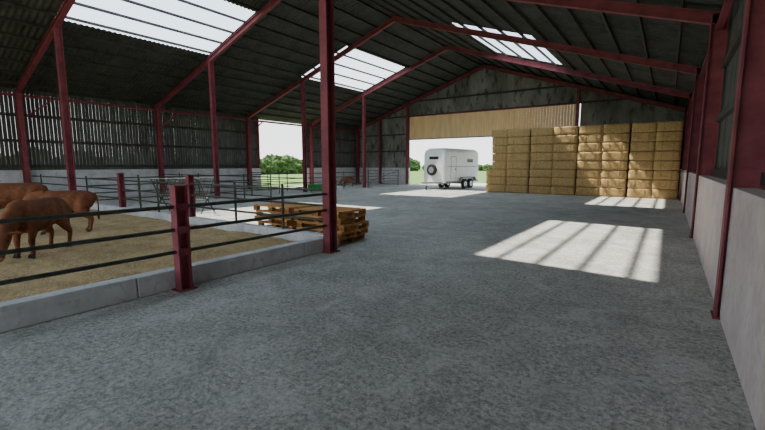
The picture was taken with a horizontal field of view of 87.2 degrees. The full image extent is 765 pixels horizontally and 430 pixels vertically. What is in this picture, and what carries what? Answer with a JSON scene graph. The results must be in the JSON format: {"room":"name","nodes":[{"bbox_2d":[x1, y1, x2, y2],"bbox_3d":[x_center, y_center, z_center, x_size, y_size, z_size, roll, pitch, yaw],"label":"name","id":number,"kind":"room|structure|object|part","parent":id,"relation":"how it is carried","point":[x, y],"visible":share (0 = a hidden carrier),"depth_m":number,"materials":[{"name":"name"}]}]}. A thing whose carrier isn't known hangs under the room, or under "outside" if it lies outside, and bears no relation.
{"room":"farm building","nodes":[
{"label":"farm building","id":0,"kind":"room"},
{"bbox_2d":[0,87,355,196],"bbox_3d":[-13.551,-3.963,24.457,0.280,5.328,38.100,5,9,35],"label":"wall","id":1,"kind":"structure","parent":0,"point":[186,139],"depth_m":22.96,"materials":[{"name":"wood"}]},
{"bbox_2d":[0,0,734,127],"bbox_3d":[-2.986,-7.779,16.330,26.900,4.581,38.500,5,9,35],"label":"ceiling","id":2,"kind":"structure","parent":0,"point":[283,45],"depth_m":19.69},
{"bbox_2d":[0,183,755,429],"bbox_3d":[-3.973,-0.040,15.712,26.700,0.300,42.200,5,9,35],"label":"floor","id":3,"kind":"structure","parent":0,"point":[457,308],"depth_m":4.06,"materials":[{"name":"concrete"}]},
{"bbox_2d":[0,208,294,301],"bbox_3d":[-12.740,0.590,8.857,19.230,0.084,12.640,5,9,35],"label":"bedding","id":4,"kind":"object","parent":3,"relation":"on","point":[78,233],"visible":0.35,"depth_m":7.93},
{"bbox_2d":[0,183,48,209],"bbox_3d":[-10.483,-0.292,11.090,2.060,1.213,0.656,-6,9,-38],"label":"cow","id":5,"kind":"object","parent":4,"relation":"on","point":[9,192],"visible":0.48,"depth_m":11.07},
{"bbox_2d":[0,197,72,261],"bbox_3d":[-6.532,0.233,7.507,0.602,1.094,1.857,-1,7,-8],"label":"cow","id":6,"kind":"object","parent":4,"relation":"on","point":[17,208],"visible":0.85,"depth_m":7.33},
{"bbox_2d":[22,190,99,234],"bbox_3d":[-8.134,-0.070,9.968,1.861,1.094,0.595,-4,8,-29],"label":"cow","id":7,"kind":"object","parent":4,"relation":"on","point":[79,201],"visible":0.45,"depth_m":9.98},
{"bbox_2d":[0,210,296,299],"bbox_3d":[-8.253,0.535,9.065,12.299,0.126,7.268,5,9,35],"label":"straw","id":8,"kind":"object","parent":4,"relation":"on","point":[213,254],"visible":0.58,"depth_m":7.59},
{"bbox_2d":[0,185,326,292],"bbox_3d":[-4.736,0.656,2.932,0.240,1.475,12.510,5,9,35],"label":"fence","id":9,"kind":"object","parent":3,"relation":"on","point":[179,206],"visible":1,"depth_m":5.54,"materials":[{"name":"red metal"}]},
{"bbox_2d":[0,203,337,332],"bbox_3d":[-12.672,0.519,8.874,19.588,0.280,12.960,5,9,35],"label":"kerb","id":10,"kind":"object","parent":3,"relation":"on","point":[30,310],"visible":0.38,"depth_m":5.53,"materials":[{"name":"grey concrete"}]},
{"bbox_2d":[32,173,322,228],"bbox_3d":[-8.993,-0.718,13.973,19.600,1.475,0.260,5,9,35],"label":"fence","id":11,"kind":"object","parent":10,"relation":"on","point":[189,179],"visible":0.6,"depth_m":11.44,"materials":[{"name":"metal"}]},
{"bbox_2d":[150,178,214,213],"bbox_3d":[-7.358,-0.724,14.905,1.900,1.286,1.044,1,7,7],"label":"rack","id":12,"kind":"object","parent":3,"relation":"on","point":[151,179],"visible":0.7,"depth_m":14.83,"materials":[{"name":"grey metal"}]},
{"bbox_2d":[163,173,213,194],"bbox_3d":[-11.057,-1.734,22.772,5.400,1.320,0.060,5,9,35],"label":"fence","id":13,"kind":"object","parent":3,"relation":"on","point":[179,174],"visible":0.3,"depth_m":22.25,"materials":[{"name":"grey metal"}]},
{"bbox_2d":[88,171,362,203],"bbox_3d":[-6.778,-1.861,23.792,0.060,1.320,18.300,5,9,35],"label":"fence","id":14,"kind":"object","parent":3,"relation":"on","point":[343,172],"visible":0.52,"depth_m":21.14,"materials":[{"name":"grey metal"}]},
{"bbox_2d":[218,174,271,202],"bbox_3d":[-6.840,-1.366,19.813,4.130,1.320,0.060,5,9,35],"label":"fence","id":15,"kind":"object","parent":3,"relation":"on","point":[243,176],"visible":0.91,"depth_m":19.61,"materials":[{"name":"grey metal"}]},
{"bbox_2d":[251,171,301,190],"bbox_3d":[-7.419,-2.369,27.877,5.400,1.320,0.060,5,9,35],"label":"fence","id":16,"kind":"object","parent":3,"relation":"on","point":[267,171],"visible":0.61,"depth_m":27.69,"materials":[{"name":"grey metal"}]},
{"bbox_2d":[253,203,311,230],"bbox_3d":[-2.474,0.094,10.471,1.523,0.728,1.109,5,9,35],"label":"wooden pallets","id":17,"kind":"object","parent":3,"relation":"on","point":[273,208],"visible":0.38,"depth_m":10.13,"materials":[{"name":"brown wood"}]},
{"bbox_2d":[307,184,336,192],"bbox_3d":[-3.888,-1.723,26.008,1.840,0.500,0.640,-1,7,-5],"label":"trough","id":18,"kind":"object","parent":3,"relation":"on","point":[312,186],"visible":0.41,"depth_m":25.71,"materials":[{"name":"green plastic"}]},
{"bbox_2d":[294,206,368,244],"bbox_3d":[-1.214,0.209,9.550,1.480,0.728,1.070,4,8,31],"label":"wooden pallets","id":19,"kind":"object","parent":3,"relation":"on","point":[348,227],"visible":0.65,"depth_m":9.26,"materials":[{"name":"brown wood"}]},
{"bbox_2d":[338,177,354,185],"bbox_3d":[-2.977,-2.770,33.282,1.370,0.807,0.454,1,7,6],"label":"cow","id":20,"kind":"object","parent":3,"relation":"on","point":[345,178],"visible":0.73,"depth_m":33.16},
{"bbox_2d":[0,0,733,137],"bbox_3d":[-2.860,-4.798,16.549,25.860,1.137,37.800,5,9,35],"label":"steel eave beam","id":21,"kind":"object","parent":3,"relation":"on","point":[727,4],"visible":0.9,"depth_m":20.40,"materials":[{"name":"red metal"}]},
{"bbox_2d":[368,169,398,186],"bbox_3d":[0.117,-3.083,33.290,0.070,1.400,4.370,5,9,35],"label":"gate","id":22,"kind":"object","parent":3,"relation":"on","point":[398,169],"visible":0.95,"depth_m":32.86,"materials":[{"name":"grey metal"}]},
{"bbox_2d":[14,0,764,319],"bbox_3d":[-6.490,-4.438,11.405,26.120,9.494,0.300,5,9,35],"label":"frame","id":23,"kind":"object","parent":3,"relation":"on","point":[746,163],"depth_m":7.52,"materials":[{"name":"red metal"}]},
{"bbox_2d":[154,0,729,237],"bbox_3d":[-2.852,-5.073,16.509,26.120,9.494,0.300,5,9,35],"label":"frame","id":24,"kind":"object","parent":3,"relation":"on","point":[717,47],"depth_m":9.73,"materials":[{"name":"red metal"}]},
{"bbox_2d":[421,148,478,189],"bbox_3d":[4.774,-3.445,29.924,2.400,2.950,6.032,7,10,43],"label":"trailer","id":25,"kind":"object","parent":3,"relation":"on","point":[443,167],"visible":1,"depth_m":29.05,"materials":[{"name":"white metal"}]},
{"bbox_3d":[5.253,-3.463,30.434,2.400,1.860,4.636,7,10,43],"label":"trim","id":26,"kind":"part","parent":25,"relation":"part of","materials":[{"name":"white metal"}]},
{"bbox_2d":[245,16,705,212],"bbox_3d":[0.786,-5.708,21.613,26.120,9.494,0.300,5,9,35],"label":"frame","id":27,"kind":"object","parent":3,"relation":"on","point":[699,83],"depth_m":17.57,"materials":[{"name":"red metal"}]},
{"bbox_2d":[308,45,692,200],"bbox_3d":[4.424,-6.343,26.718,26.120,9.494,0.300,5,9,35],"label":"frame","id":28,"kind":"object","parent":3,"relation":"on","point":[684,94],"depth_m":24.36,"materials":[{"name":"red metal"}]},
{"bbox_2d":[355,65,687,192],"bbox_3d":[8.082,-6.981,31.850,26.120,9.494,0.370,5,9,35],"label":"frame","id":29,"kind":"object","parent":3,"relation":"on","point":[579,87],"depth_m":30.73,"materials":[{"name":"red metal"}]},
{"bbox_2d":[486,120,683,198],"bbox_3d":[11.569,-3.239,24.169,10.212,3.993,2.582,5,9,35],"label":"stack","id":30,"kind":"object","parent":3,"relation":"on","point":[636,160],"visible":1,"depth_m":22.60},
{"bbox_2d":[356,64,687,183],"bbox_3d":[8.180,-7.077,32.009,26.735,9.644,0.200,5,9,35],"label":"wall","id":31,"kind":"structure","parent":0,"point":[485,89],"depth_m":31.39,"materials":[{"name":"concrete"}]},
{"bbox_2d":[409,103,579,139],"bbox_3d":[8.053,-7.261,32.002,13.840,2.110,0.100,5,9,35],"label":"door","id":32,"kind":"structure","parent":31,"relation":"in","point":[469,124],"depth_m":31.85,"materials":[{"name":"beige wood"}]},
{"bbox_2d":[681,172,683,196],"bbox_3d":[10.990,-1.136,14.759,0.332,0.914,0.166,-5,9,-34],"label":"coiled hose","id":33,"kind":"object","parent":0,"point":[682,176],"visible":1,"depth_m":14.65,"materials":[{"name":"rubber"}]},
{"bbox_2d":[678,0,764,429],"bbox_3d":[7.768,-2.078,9.467,0.339,5.288,38.050,5,9,35],"label":"wall","id":34,"kind":"structure","parent":0,"point":[742,304],"depth_m":4.03,"materials":[{"name":"concrete"}]},
{"label":"outside","id":35,"kind":"structure","parent":0,"visible":0},
{"bbox_2d":[417,183,485,186],"bbox_3d":[10.119,-2.489,35.486,13.500,0.280,6.590,5,9,35],"label":"apron","id":36,"kind":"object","parent":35,"point":[452,184],"visible":0.14,"depth_m":36.77,"materials":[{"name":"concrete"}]},
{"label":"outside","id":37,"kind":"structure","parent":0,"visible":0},
{"bbox_2d":[261,166,485,186],"bbox_3d":[86.614,-13.101,121.780,600.000,0.440,600.000,5,9,35],"label":"ground","id":38,"kind":"structure","parent":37,"point":[416,177],"depth_m":54.32,"materials":[{"name":"green plant"}]},
{"bbox_2d":[0,150,420,173],"bbox_3d":[-19.680,-10.365,86.027,9.229,5.996,106.145,5,9,35],"label":"hedgerow","id":39,"kind":"object","parent":38,"relation":"on","point":[274,164],"visible":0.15,"depth_m":81.54,"materials":[{"name":"green plant"}]},
{"bbox_2d":[422,164,491,170],"bbox_3d":[45.791,-13.335,113.426,79.125,4.042,6.418,5,9,35],"label":"hedgerow","id":40,"kind":"object","parent":38,"relation":"on","point":[486,166],"visible":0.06,"depth_m":122.44,"materials":[{"name":"green plant"}]}
]}

